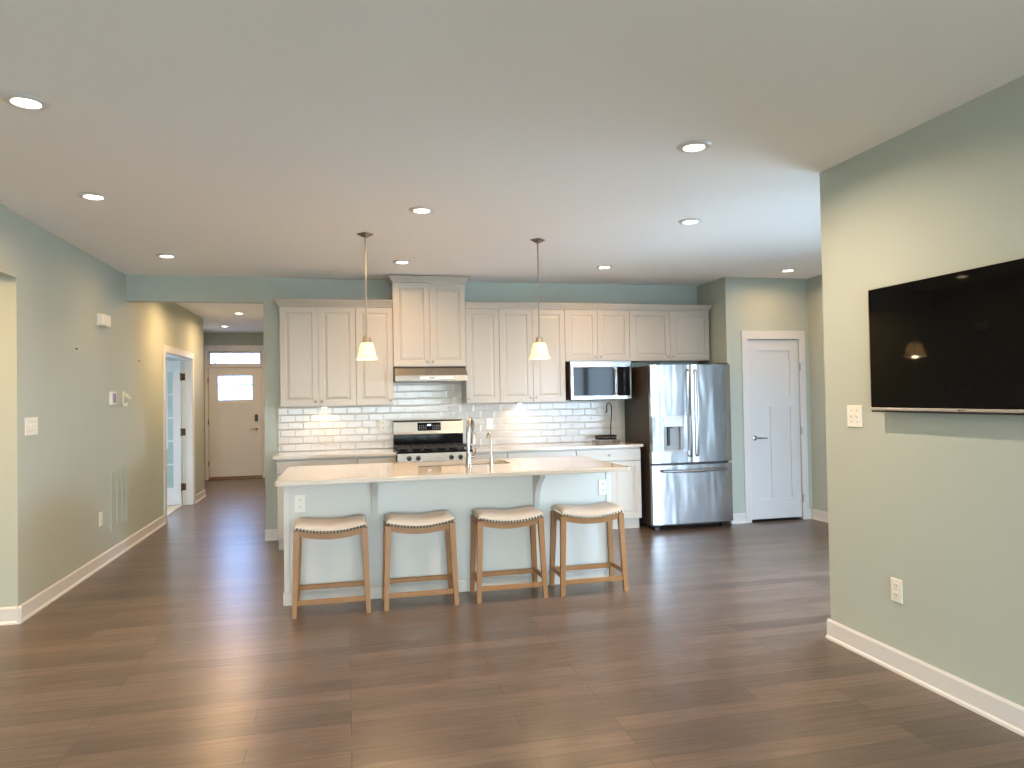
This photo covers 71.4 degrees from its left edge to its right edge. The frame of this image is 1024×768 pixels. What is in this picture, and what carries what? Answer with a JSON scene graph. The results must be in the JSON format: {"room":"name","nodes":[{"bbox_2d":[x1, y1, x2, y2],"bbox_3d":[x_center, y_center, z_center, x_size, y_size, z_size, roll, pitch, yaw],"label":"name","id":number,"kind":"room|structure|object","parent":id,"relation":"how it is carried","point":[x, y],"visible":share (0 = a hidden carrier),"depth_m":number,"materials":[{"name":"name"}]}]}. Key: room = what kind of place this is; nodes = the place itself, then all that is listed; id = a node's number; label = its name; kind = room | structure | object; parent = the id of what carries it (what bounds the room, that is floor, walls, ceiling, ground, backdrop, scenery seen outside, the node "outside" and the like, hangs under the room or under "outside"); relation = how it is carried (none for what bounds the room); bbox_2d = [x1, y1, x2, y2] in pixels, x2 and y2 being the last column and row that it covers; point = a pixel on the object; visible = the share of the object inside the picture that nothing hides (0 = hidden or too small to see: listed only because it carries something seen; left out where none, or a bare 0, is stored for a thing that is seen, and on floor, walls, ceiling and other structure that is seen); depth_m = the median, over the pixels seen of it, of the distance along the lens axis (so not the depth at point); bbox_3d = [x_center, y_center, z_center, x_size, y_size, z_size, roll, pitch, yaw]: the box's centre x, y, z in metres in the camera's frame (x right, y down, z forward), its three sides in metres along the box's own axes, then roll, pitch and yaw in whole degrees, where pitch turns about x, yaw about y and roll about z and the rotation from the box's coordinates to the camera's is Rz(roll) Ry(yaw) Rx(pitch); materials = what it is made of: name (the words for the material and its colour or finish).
{"room":"open-plan kitchen","nodes":[
{"label":"open-plan kitchen","id":0,"kind":"room"},
{"bbox_2d":[0,204,204,607],"bbox_3d":[-3.119,0.199,3.678,0.120,2.740,14.980,-1,-1,-13],"label":"wall","id":1,"kind":"structure","parent":0,"point":[55,481],"depth_m":5.68,"materials":[{"name":"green paint"}]},
{"bbox_2d":[25,417,37,435],"bbox_3d":[-3.345,0.296,4.968,0.018,0.122,0.200,-1,-1,-13],"label":"light switch","id":2,"kind":"object","parent":1,"relation":"attached to","point":[31,424],"visible":1,"depth_m":4.96,"materials":[{"name":"beige plastic"}]},
{"bbox_2d":[16,515,165,623],"bbox_3d":[-3.707,1.576,6.612,0.024,0.112,3.888,-1,-1,-13],"label":"baseboard","id":3,"kind":"structure","parent":1,"relation":"attached to","point":[50,594],"depth_m":5.84,"materials":[{"name":"white paint"}]},
{"bbox_2d":[99,512,102,525],"bbox_3d":[-3.654,1.199,6.335,0.009,0.122,0.075,-1,-1,-13],"label":"electrical outlet","id":4,"kind":"object","parent":1,"relation":"attached to","point":[100,513],"visible":1,"depth_m":6.32,"materials":[{"name":"beige plastic"}]},
{"bbox_2d":[97,313,110,327],"bbox_3d":[-3.675,-0.571,6.420,0.055,0.119,0.214,-1,-1,-13],"label":"door chime","id":5,"kind":"object","parent":1,"relation":"attached to","point":[104,321],"visible":1,"depth_m":6.35,"materials":[{"name":"beige plastic"}]},
{"bbox_2d":[109,391,116,404],"bbox_3d":[-3.738,0.133,6.673,0.027,0.125,0.150,-1,-1,-13],"label":"thermostat","id":6,"kind":"object","parent":1,"relation":"attached to","point":[112,395],"visible":1,"depth_m":6.63,"materials":[{"name":"beige plastic"}]},
{"bbox_2d":[110,464,127,530],"bbox_3d":[-3.775,1.082,6.849,0.010,0.574,0.510,-1,-1,-13],"label":"air vent","id":7,"kind":"object","parent":1,"relation":"in","point":[114,508],"visible":1,"depth_m":6.83,"materials":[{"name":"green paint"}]},
{"bbox_2d":[122,391,130,405],"bbox_3d":[-3.811,0.146,7.038,0.048,0.147,0.136,-1,-1,5],"label":"wall hook","id":8,"kind":"object","parent":1,"relation":"attached to","point":[124,394],"visible":1,"depth_m":7.00,"materials":[{"name":"beige plastic"}]},
{"bbox_2d":[166,361,185,504],"bbox_3d":[-5.008,0.691,9.985,0.795,2.023,0.056,-1,-1,-13],"label":"door","id":9,"kind":"structure","parent":1,"relation":"in","point":[174,495],"depth_m":10.04,"materials":[{"name":"white paint"}]},
{"bbox_2d":[162,344,194,522],"bbox_3d":[-4.433,0.661,9.354,0.132,2.065,1.570,-1,-1,-13],"label":"door frame","id":10,"kind":"structure","parent":1,"relation":"attached to","point":[187,443],"depth_m":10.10,"materials":[{"name":"white paint"}]},
{"bbox_2d":[195,489,205,502],"bbox_3d":[-4.626,1.663,10.584,0.024,0.112,0.784,-1,-1,-13],"label":"baseboard","id":11,"kind":"structure","parent":1,"relation":"attached to","point":[202,494],"depth_m":10.58,"materials":[{"name":"white paint"}]},
{"bbox_2d":[166,357,182,497],"bbox_3d":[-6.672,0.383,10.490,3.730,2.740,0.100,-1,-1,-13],"label":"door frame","id":12,"kind":"structure","parent":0,"point":[170,358],"depth_m":10.78,"materials":[{"name":"white paint"}]},
{"bbox_2d":[166,360,167,448],"bbox_3d":[-6.026,0.319,10.646,1.660,1.350,0.050,-1,-1,-13],"label":"window","id":13,"kind":"structure","parent":12,"relation":"in","point":[166,360],"depth_m":10.80,"materials":[{"name":"glass"}]},
{"bbox_2d":[203,333,204,459],"bbox_3d":[-5.465,0.390,12.073,0.035,2.740,2.440,-1,-1,-13],"label":"wall","id":14,"kind":"structure","parent":0,"point":[203,333],"depth_m":13.24,"materials":[{"name":"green paint"}]},
{"bbox_2d":[204,333,263,478],"bbox_3d":[-4.848,0.405,13.540,1.900,2.740,0.140,-1,-1,-13],"label":"wall","id":15,"kind":"structure","parent":0,"point":[209,338],"depth_m":13.40,"materials":[{"name":"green paint"}]},
{"bbox_2d":[204,345,264,479],"bbox_3d":[-5.196,0.523,13.376,1.065,2.510,0.018,-1,-1,-13],"label":"door frame","id":16,"kind":"structure","parent":15,"relation":"in","point":[207,348],"depth_m":13.36,"materials":[{"name":"white paint"}]},
{"bbox_2d":[208,368,261,476],"bbox_3d":[-5.200,0.711,13.383,0.944,2.035,0.107,-1,-1,-13],"label":"door","id":17,"kind":"structure","parent":16,"relation":"attached to","point":[235,426],"depth_m":13.39,"materials":[{"name":"white paint"}]},
{"bbox_2d":[208,351,260,364],"bbox_3d":[-5.232,-0.484,13.476,0.945,0.260,0.050,-1,-1,-13],"label":"window","id":18,"kind":"structure","parent":15,"relation":"in","point":[209,352],"depth_m":13.44,"materials":[{"name":"white paint"}]},
{"bbox_2d":[208,365,260,367],"bbox_3d":[-5.226,-0.332,13.456,0.945,0.044,0.146,-1,-1,-13],"label":"trim","id":19,"kind":"structure","parent":15,"relation":"attached to","point":[209,366],"depth_m":13.37,"materials":[{"name":"white paint"}]},
{"bbox_2d":[208,475,261,479],"bbox_3d":[-5.181,1.756,13.382,0.945,0.046,0.240,-1,-1,-13],"label":"trim","id":20,"kind":"structure","parent":15,"relation":"attached to","point":[251,476],"depth_m":13.34,"materials":[{"name":"brown wood"}]},
{"bbox_2d":[218,376,251,399],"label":"window","id":21,"kind":"structure","parent":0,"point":[226,392],"depth_m":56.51,"materials":[{"name":"white glass"}]},
{"bbox_2d":[126,275,698,529],"bbox_3d":[-0.760,0.233,7.917,6.389,2.740,0.125,-1,-1,-13],"label":"wall","id":22,"kind":"structure","parent":0,"point":[139,288],"depth_m":7.48,"materials":[{"name":"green paint"}]},
{"bbox_2d":[265,529,278,540],"bbox_3d":[-2.486,1.569,7.411,0.158,0.112,0.024,-1,-1,-13],"label":"baseboard","id":23,"kind":"structure","parent":22,"relation":"attached to","point":[270,534],"depth_m":7.41,"materials":[{"name":"white paint"}]},
{"bbox_2d":[279,306,355,406],"bbox_3d":[-2.002,-0.277,7.385,0.745,1.015,0.344,-1,-1,-13],"label":"upper cabinet","id":24,"kind":"object","parent":22,"relation":"attached to","point":[318,344],"visible":1,"depth_m":7.24,"materials":[{"name":"beige paint"}]},
{"bbox_2d":[272,298,392,307],"bbox_3d":[-1.853,-0.824,7.417,1.185,0.071,0.372,-1,-1,-13],"label":"crown molding","id":25,"kind":"structure","parent":24,"relation":"on","point":[285,302],"depth_m":7.26,"materials":[{"name":"beige paint"}]},
{"bbox_2d":[355,307,393,405],"bbox_3d":[-1.453,-0.285,7.512,0.378,1.015,0.344,-1,-1,-13],"label":"upper cabinet","id":26,"kind":"object","parent":22,"relation":"attached to","point":[374,378],"visible":0.97,"depth_m":7.38,"materials":[{"name":"beige paint"}]},
{"bbox_2d":[390,282,465,366],"bbox_3d":[-0.901,-0.623,7.640,0.761,0.883,0.358,-1,-1,-13],"label":"upper cabinet","id":27,"kind":"object","parent":22,"relation":"attached to","point":[428,318],"visible":0.98,"depth_m":7.49,"materials":[{"name":"beige paint"}]},
{"bbox_2d":[386,275,468,286],"bbox_3d":[-0.907,-1.097,7.642,0.852,0.062,0.372,-1,-1,-13],"label":"crown molding","id":28,"kind":"structure","parent":27,"relation":"on","point":[391,278],"depth_m":7.49,"materials":[{"name":"beige paint"}]},
{"bbox_2d":[393,366,467,382],"bbox_3d":[-0.876,-0.100,7.566,0.748,0.164,0.492,-1,-1,-13],"label":"range hood","id":29,"kind":"object","parent":27,"relation":"attached to","point":[441,373],"visible":0.99,"depth_m":7.39,"materials":[{"name":"silver metal"}]},
{"bbox_2d":[278,382,620,451],"bbox_3d":[-0.592,0.259,7.884,3.800,0.882,0.012,-1,-1,-13],"label":"backsplash","id":30,"kind":"structure","parent":22,"relation":"attached to","point":[312,428],"depth_m":7.84,"materials":[{"name":"tile"}]},
{"bbox_2d":[379,420,385,430],"bbox_3d":[-1.393,0.445,7.683,0.075,0.122,0.009,-1,-1,-13],"label":"electrical outlet","id":31,"kind":"object","parent":30,"relation":"attached to","point":[382,423],"visible":1,"depth_m":7.68,"materials":[{"name":"beige plastic"}]},
{"bbox_2d":[486,418,492,428],"bbox_3d":[-0.250,0.445,7.947,0.075,0.122,0.009,-1,-1,-13],"label":"electrical outlet","id":32,"kind":"object","parent":30,"relation":"attached to","point":[489,421],"visible":1,"depth_m":7.94,"materials":[{"name":"beige plastic"}]},
{"bbox_2d":[462,309,499,402],"bbox_3d":[-0.346,-0.299,7.769,0.365,1.015,0.344,-1,-1,-13],"label":"upper cabinet","id":33,"kind":"object","parent":22,"relation":"attached to","point":[482,385],"visible":0.99,"depth_m":7.63,"materials":[{"name":"beige paint"}]},
{"bbox_2d":[498,309,565,402],"bbox_3d":[0.193,-0.307,7.894,0.738,1.015,0.344,-1,-1,-13],"label":"upper cabinet","id":34,"kind":"object","parent":22,"relation":"attached to","point":[522,378],"visible":0.96,"depth_m":7.75,"materials":[{"name":"beige paint"}]},
{"bbox_2d":[564,310,629,361],"bbox_3d":[0.920,-0.536,8.067,0.758,0.575,0.344,-1,-1,-13],"label":"upper cabinet","id":35,"kind":"object","parent":22,"relation":"attached to","point":[590,335],"visible":0.98,"depth_m":7.92,"materials":[{"name":"beige paint"}]},
{"bbox_2d":[565,361,631,399],"bbox_3d":[0.942,-0.038,8.003,0.706,0.422,0.457,-1,-1,-13],"label":"microwave","id":36,"kind":"object","parent":35,"relation":"attached to","point":[585,380],"visible":1,"depth_m":7.82,"materials":[{"name":"grey metal"}]},
{"bbox_2d":[629,310,709,361],"bbox_3d":[1.769,-0.548,8.264,0.982,0.575,0.344,-1,-1,-13],"label":"upper cabinet","id":37,"kind":"object","parent":22,"relation":"attached to","point":[654,336],"visible":1,"depth_m":8.12,"materials":[{"name":"beige paint"}]},
{"bbox_2d":[465,301,712,310],"bbox_3d":[0.875,-0.858,8.060,2.889,0.067,0.352,-1,-1,-13],"label":"crown molding","id":38,"kind":"structure","parent":37,"relation":"on","point":[468,305],"depth_m":7.89,"materials":[{"name":"beige paint"}]},
{"bbox_2d":[0,0,1023,332],"bbox_3d":[-1.653,-1.219,5.291,11.600,0.100,17.800,-1,-1,-13],"label":"ceiling","id":39,"kind":"structure","parent":0,"point":[227,138],"depth_m":3.35,"materials":[{"name":"white paint"}]},
{"bbox_2d":[0,92,50,109],"bbox_3d":[-2.063,-1.196,3.025,0.180,0.012,0.180,-1,-1,-13],"label":"recessed light","id":40,"kind":"object","parent":39,"relation":"in","point":[17,99],"visible":1,"depth_m":3.01,"materials":[{"name":"white paint"}]},
{"bbox_2d":[77,192,109,200],"bbox_3d":[-2.596,-1.162,4.420,0.180,0.012,0.180,-1,-1,-13],"label":"recessed light","id":41,"kind":"object","parent":39,"relation":"in","point":[86,195],"visible":1,"depth_m":4.40,"materials":[{"name":"white paint"}]},
{"bbox_2d":[155,253,177,257],"bbox_3d":[-3.028,-1.121,6.249,0.180,0.012,0.180,-1,-1,-13],"label":"recessed light","id":42,"kind":"object","parent":39,"relation":"in","point":[162,255],"visible":1,"depth_m":6.21,"materials":[{"name":"white paint"}]},
{"bbox_2d":[357,232,376,359],"bbox_3d":[-1.135,-0.681,5.543,0.158,0.982,0.158,-1,-1,-13],"label":"pendant lamp","id":43,"kind":"object","parent":39,"relation":"hanging from","point":[366,350],"visible":1,"depth_m":5.51,"materials":[{"name":"white glass"}]},
{"bbox_2d":[393,260,411,263],"bbox_3d":[-1.034,-1.148,6.711,0.180,0.012,0.180,-1,-1,-13],"label":"recessed light","id":44,"kind":"object","parent":39,"relation":"in","point":[394,261],"visible":1,"depth_m":6.67,"materials":[{"name":"white paint"}]},
{"bbox_2d":[409,206,434,213],"bbox_3d":[-0.618,-1.188,4.879,0.180,0.012,0.180,-1,-1,-13],"label":"recessed light","id":45,"kind":"object","parent":39,"relation":"in","point":[418,209],"visible":1,"depth_m":4.86,"materials":[{"name":"white paint"}]},
{"bbox_2d":[529,238,549,358],"bbox_3d":[0.219,-0.699,5.857,0.158,0.982,0.158,-1,-1,-13],"label":"pendant lamp","id":46,"kind":"object","parent":39,"relation":"hanging from","point":[539,349],"visible":1,"depth_m":5.82,"materials":[{"name":"white glass"}]},
{"bbox_2d":[596,265,612,268],"bbox_3d":[0.931,-1.174,7.166,0.180,0.012,0.180,-1,-1,-13],"label":"recessed light","id":47,"kind":"object","parent":39,"relation":"in","point":[600,266],"visible":1,"depth_m":7.13,"materials":[{"name":"white paint"}]},
{"bbox_2d":[678,218,702,224],"bbox_3d":[1.335,-1.214,5.332,0.180,0.012,0.180,-1,-1,-13],"label":"recessed light","id":48,"kind":"object","parent":39,"relation":"in","point":[688,221],"visible":1,"depth_m":5.31,"materials":[{"name":"white paint"}]},
{"bbox_2d":[676,140,711,152],"bbox_3d":[0.950,-1.236,3.718,0.180,0.012,0.180,-1,-1,-13],"label":"recessed light","id":49,"kind":"object","parent":39,"relation":"in","point":[693,146],"visible":1,"depth_m":3.70,"materials":[{"name":"white paint"}]},
{"bbox_2d":[779,269,796,271],"bbox_3d":[2.925,-1.202,7.549,0.180,0.012,0.180,-1,-1,-13],"label":"recessed light","id":50,"kind":"object","parent":39,"relation":"in","point":[782,270],"visible":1,"depth_m":7.53,"materials":[{"name":"white paint"}]},
{"bbox_2d":[0,478,1023,767],"bbox_3d":[-1.618,1.619,5.247,11.376,0.104,17.660,-1,-1,-13],"label":"floor","id":51,"kind":"structure","parent":0,"point":[184,649],"depth_m":3.76,"materials":[{"name":"brown wood"}]},
{"bbox_2d":[277,457,356,549],"bbox_3d":[-1.956,1.170,7.219,0.754,0.883,0.651,-1,-1,-13],"label":"base cabinet","id":52,"kind":"object","parent":51,"relation":"on","point":[282,465],"visible":0.06,"depth_m":6.89,"materials":[{"name":"beige paint"}]},
{"bbox_2d":[273,448,396,459],"bbox_3d":[-1.791,0.711,7.264,1.172,0.030,0.659,-1,-1,-13],"label":"countertop","id":53,"kind":"structure","parent":52,"relation":"on","point":[385,451],"depth_m":7.06,"materials":[{"name":"white stone"}]},
{"bbox_2d":[292,515,370,618],"bbox_3d":[-1.250,1.245,4.940,0.517,0.628,0.315,-1,-1,-13],"label":"counter stool","id":54,"kind":"object","parent":51,"relation":"on","point":[343,527],"visible":1,"depth_m":4.83,"materials":[{"name":"brown wood"}]},
{"bbox_2d":[357,456,395,463],"bbox_3d":[-1.400,1.163,7.348,0.383,0.883,0.651,-1,-1,-13],"label":"base cabinet","id":55,"kind":"object","parent":51,"relation":"on","point":[372,459],"visible":0.06,"depth_m":7.07,"materials":[{"name":"beige paint"}]},
{"bbox_2d":[382,510,458,610],"bbox_3d":[-0.661,1.237,5.079,0.517,0.628,0.315,-1,-1,-13],"label":"counter stool","id":56,"kind":"object","parent":51,"relation":"on","point":[436,521],"visible":1,"depth_m":4.98,"materials":[{"name":"brown wood"}]},
{"bbox_2d":[393,419,471,461],"bbox_3d":[-0.827,0.990,7.417,0.757,1.212,0.737,-1,-1,-13],"label":"gas range","id":57,"kind":"object","parent":51,"relation":"on","point":[413,440],"visible":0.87,"depth_m":7.63,"materials":[{"name":"grey metal"}]},
{"bbox_2d":[393,433,471,453],"bbox_3d":[-0.848,0.614,7.465,0.748,0.164,0.650,-1,-1,-13],"label":"cooktop","id":58,"kind":"object","parent":57,"relation":"in","point":[403,443],"depth_m":7.61,"materials":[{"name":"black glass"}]},
{"bbox_2d":[283,472,610,605],"bbox_3d":[-0.476,1.115,5.576,2.475,0.883,0.974,-1,-1,-13],"label":"kitchen island","id":59,"kind":"object","parent":51,"relation":"on","point":[324,561],"visible":0.52,"depth_m":5.28,"materials":[{"name":"grey paint"}]},
{"bbox_2d":[294,495,305,511],"bbox_3d":[-1.508,0.850,5.069,0.075,0.122,0.009,-1,-1,-13],"label":"electrical outlet","id":60,"kind":"object","parent":59,"relation":"attached to","point":[300,500],"visible":1,"depth_m":5.07,"materials":[{"name":"beige plastic"}]},
{"bbox_2d":[275,456,629,485],"bbox_3d":[-0.472,0.657,5.525,2.505,0.030,1.117,-1,-1,-13],"label":"island countertop","id":61,"kind":"structure","parent":59,"relation":"on","point":[397,471],"depth_m":5.26,"materials":[{"name":"white stone"}]},
{"bbox_2d":[418,463,502,466],"bbox_3d":[-0.407,0.768,5.818,0.799,0.182,0.424,-1,-1,-13],"label":"sink","id":62,"kind":"object","parent":61,"relation":"in","point":[493,463],"visible":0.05,"depth_m":5.99,"materials":[{"name":"silver metal"}]},
{"bbox_2d":[465,417,475,465],"bbox_3d":[-0.333,0.451,5.658,0.094,0.380,0.228,-1,-1,-5],"label":"kitchen faucet","id":63,"kind":"object","parent":61,"relation":"on","point":[469,456],"visible":1,"depth_m":5.57,"materials":[{"name":"silver metal"}]},
{"bbox_2d":[486,432,496,464],"bbox_3d":[-0.178,0.510,5.660,0.105,0.257,0.061,-2,-1,41],"label":"water tap","id":64,"kind":"object","parent":61,"relation":"on","point":[491,458],"visible":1,"depth_m":5.63,"materials":[{"name":"silver metal"}]},
{"bbox_2d":[598,479,605,494],"bbox_3d":[0.714,0.807,5.584,0.075,0.122,0.009,-1,-1,-13],"label":"electrical outlet","id":65,"kind":"object","parent":59,"relation":"attached to","point":[601,482],"visible":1,"depth_m":5.58,"materials":[{"name":"beige plastic"}]},
{"bbox_2d":[472,452,506,459],"bbox_3d":[-0.286,1.148,7.606,0.364,0.883,0.651,-1,-1,-13],"label":"base cabinet","id":66,"kind":"object","parent":51,"relation":"on","point":[485,455],"visible":0.02,"depth_m":7.33,"materials":[{"name":"beige paint"}]},
{"bbox_2d":[471,441,642,452],"bbox_3d":[0.434,0.681,7.780,1.859,0.030,0.659,-1,-1,-13],"label":"countertop","id":67,"kind":"structure","parent":66,"relation":"on","point":[601,444],"depth_m":7.60,"materials":[{"name":"white stone"}]},
{"bbox_2d":[592,402,619,442],"bbox_3d":[1.058,0.432,8.059,0.286,0.451,0.198,-1,-1,-13],"label":"fruit stand","id":68,"kind":"object","parent":67,"relation":"on","point":[610,435],"visible":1,"depth_m":8.06,"materials":[{"name":"black metal"}]},
{"bbox_2d":[595,435,616,439],"bbox_3d":[1.061,0.601,8.056,0.261,0.046,0.198,-1,-1,-13],"label":"basket","id":69,"kind":"object","parent":68,"relation":"on","point":[609,436],"depth_m":8.00,"materials":[{"name":"black metal"}]},
{"bbox_2d":[470,506,547,603],"bbox_3d":[-0.033,1.228,5.218,0.517,0.628,0.315,-1,-1,-13],"label":"counter stool","id":70,"kind":"object","parent":51,"relation":"on","point":[519,517],"visible":1,"depth_m":5.12,"materials":[{"name":"brown wood"}]},
{"bbox_2d":[507,449,575,457],"bbox_3d":[0.255,1.141,7.732,0.744,0.883,0.651,-1,-1,-13],"label":"base cabinet","id":71,"kind":"object","parent":51,"relation":"on","point":[570,452],"visible":0.02,"depth_m":7.45,"materials":[{"name":"beige paint"}]},
{"bbox_2d":[549,502,627,596],"bbox_3d":[0.566,1.220,5.355,0.517,0.628,0.315,-1,-1,-13],"label":"counter stool","id":72,"kind":"object","parent":51,"relation":"on","point":[601,512],"visible":1,"depth_m":5.26,"materials":[{"name":"brown wood"}]},
{"bbox_2d":[575,447,641,528],"bbox_3d":[0.975,1.131,7.899,0.730,0.883,0.651,-1,-1,-13],"label":"base cabinet","id":73,"kind":"object","parent":51,"relation":"on","point":[625,485],"visible":0.33,"depth_m":7.66,"materials":[{"name":"beige paint"}]},
{"bbox_2d":[625,363,732,529],"bbox_3d":[1.858,0.669,7.972,0.930,1.779,0.860,-1,-1,-13],"label":"refrigerator","id":74,"kind":"object","parent":51,"relation":"on","point":[680,415],"visible":0.98,"depth_m":7.64,"materials":[{"name":"grey metal"}]},
{"bbox_2d":[697,279,720,363],"bbox_3d":[2.368,0.185,8.303,0.120,2.740,0.536,-1,-1,-13],"label":"wall","id":75,"kind":"structure","parent":0,"point":[708,293],"depth_m":8.21,"materials":[{"name":"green paint"}]},
{"bbox_2d":[720,277,812,523],"bbox_3d":[2.889,0.172,8.087,1.037,2.740,0.120,-1,-1,-13],"label":"wall","id":76,"kind":"structure","parent":0,"point":[746,304],"depth_m":8.00,"materials":[{"name":"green paint"}]},
{"bbox_2d":[731,513,745,523],"bbox_3d":[2.510,1.490,7.896,0.179,0.112,0.024,-1,-1,-13],"label":"baseboard","id":77,"kind":"structure","parent":76,"relation":"attached to","point":[738,518],"depth_m":7.90,"materials":[{"name":"white paint"}]},
{"bbox_2d":[741,331,808,522],"bbox_3d":[2.967,0.470,8.028,0.800,2.140,0.018,-1,-1,-13],"label":"trim","id":78,"kind":"structure","parent":76,"relation":"attached to","point":[745,335],"depth_m":8.02,"materials":[{"name":"white paint"}]},
{"bbox_2d":[748,340,803,519],"bbox_3d":[2.975,0.505,8.031,0.657,2.010,0.092,-1,-1,-13],"label":"door","id":79,"kind":"structure","parent":76,"relation":"in","point":[775,454],"depth_m":8.05,"materials":[{"name":"white paint"}]},
{"bbox_2d":[752,517,800,521],"bbox_3d":[2.970,1.539,8.077,0.648,0.004,0.118,-1,-1,-13],"label":"sill","id":80,"kind":"structure","parent":76,"relation":"attached to","point":[791,518],"depth_m":8.07,"materials":[{"name":"black metal"}]},
{"bbox_2d":[807,275,827,511],"bbox_3d":[3.952,0.117,6.059,0.120,2.740,5.625,-1,-1,-13],"label":"wall","id":81,"kind":"structure","parent":0,"point":[814,284],"depth_m":8.02,"materials":[{"name":"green paint"}]},
{"bbox_2d":[811,509,827,522],"bbox_3d":[3.586,1.462,7.394,0.024,0.112,1.488,-1,-1,-13],"label":"baseboard","id":82,"kind":"structure","parent":81,"relation":"attached to","point":[818,515],"depth_m":7.97,"materials":[{"name":"white paint"}]},
{"bbox_2d":[819,75,1023,706],"bbox_3d":[2.682,0.046,0.862,0.130,2.740,6.872,-1,-1,-13],"label":"wall","id":83,"kind":"structure","parent":0,"point":[933,503],"depth_m":3.46,"materials":[{"name":"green paint"}]},
{"bbox_2d":[847,405,862,426],"bbox_3d":[1.893,0.179,3.946,0.018,0.120,0.118,-1,-1,-13],"label":"light switch","id":84,"kind":"object","parent":83,"relation":"attached to","point":[854,412],"visible":1,"depth_m":3.94,"materials":[{"name":"beige plastic"}]},
{"bbox_2d":[891,577,902,603],"bbox_3d":[1.975,1.060,3.661,0.009,0.118,0.078,-1,-1,-13],"label":"electrical outlet","id":85,"kind":"object","parent":83,"relation":"attached to","point":[896,584],"visible":1,"depth_m":3.65,"materials":[{"name":"beige plastic"}]},
{"bbox_2d":[893,582,897,588],"bbox_3d":[1.972,1.036,3.661,0.002,0.032,0.034,-1,-1,-13],"label":"receptacle","id":86,"kind":"object","parent":85,"relation":"attached to","point":[895,584],"depth_m":3.66,"materials":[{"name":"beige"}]},
{"bbox_2d":[894,591,898,598],"bbox_3d":[1.973,1.084,3.660,0.002,0.032,0.034,-1,-1,-13],"label":"receptacle","id":87,"kind":"object","parent":85,"relation":"attached to","point":[896,593],"depth_m":3.66,"materials":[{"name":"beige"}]},
{"bbox_2d":[825,618,1023,736],"bbox_3d":[2.624,1.362,0.847,0.024,0.112,6.860,-1,-1,-13],"label":"baseboard","id":88,"kind":"structure","parent":83,"relation":"attached to","point":[1008,714],"depth_m":3.42,"materials":[{"name":"white paint"}]},
{"bbox_2d":[868,257,1023,414],"bbox_3d":[2.033,-0.186,3.191,0.075,0.639,1.132,-1,-1,-13],"label":"television","id":89,"kind":"object","parent":83,"relation":"attached to","point":[953,342],"visible":1,"depth_m":3.23,"materials":[{"name":"black plastic"}]},
{"bbox_3d":[-4.768,0.242,4.486,2.730,2.740,0.120,-1,-1,-13],"label":"wall","id":90,"kind":"structure","parent":0,"visible":0},
{"bbox_2d":[0,606,21,625],"bbox_3d":[-4.654,1.553,4.410,2.864,0.112,0.024,-1,-1,-13],"label":"baseboard","id":91,"kind":"structure","parent":90,"relation":"attached to","point":[7,614],"depth_m":4.72,"materials":[{"name":"white paint"}]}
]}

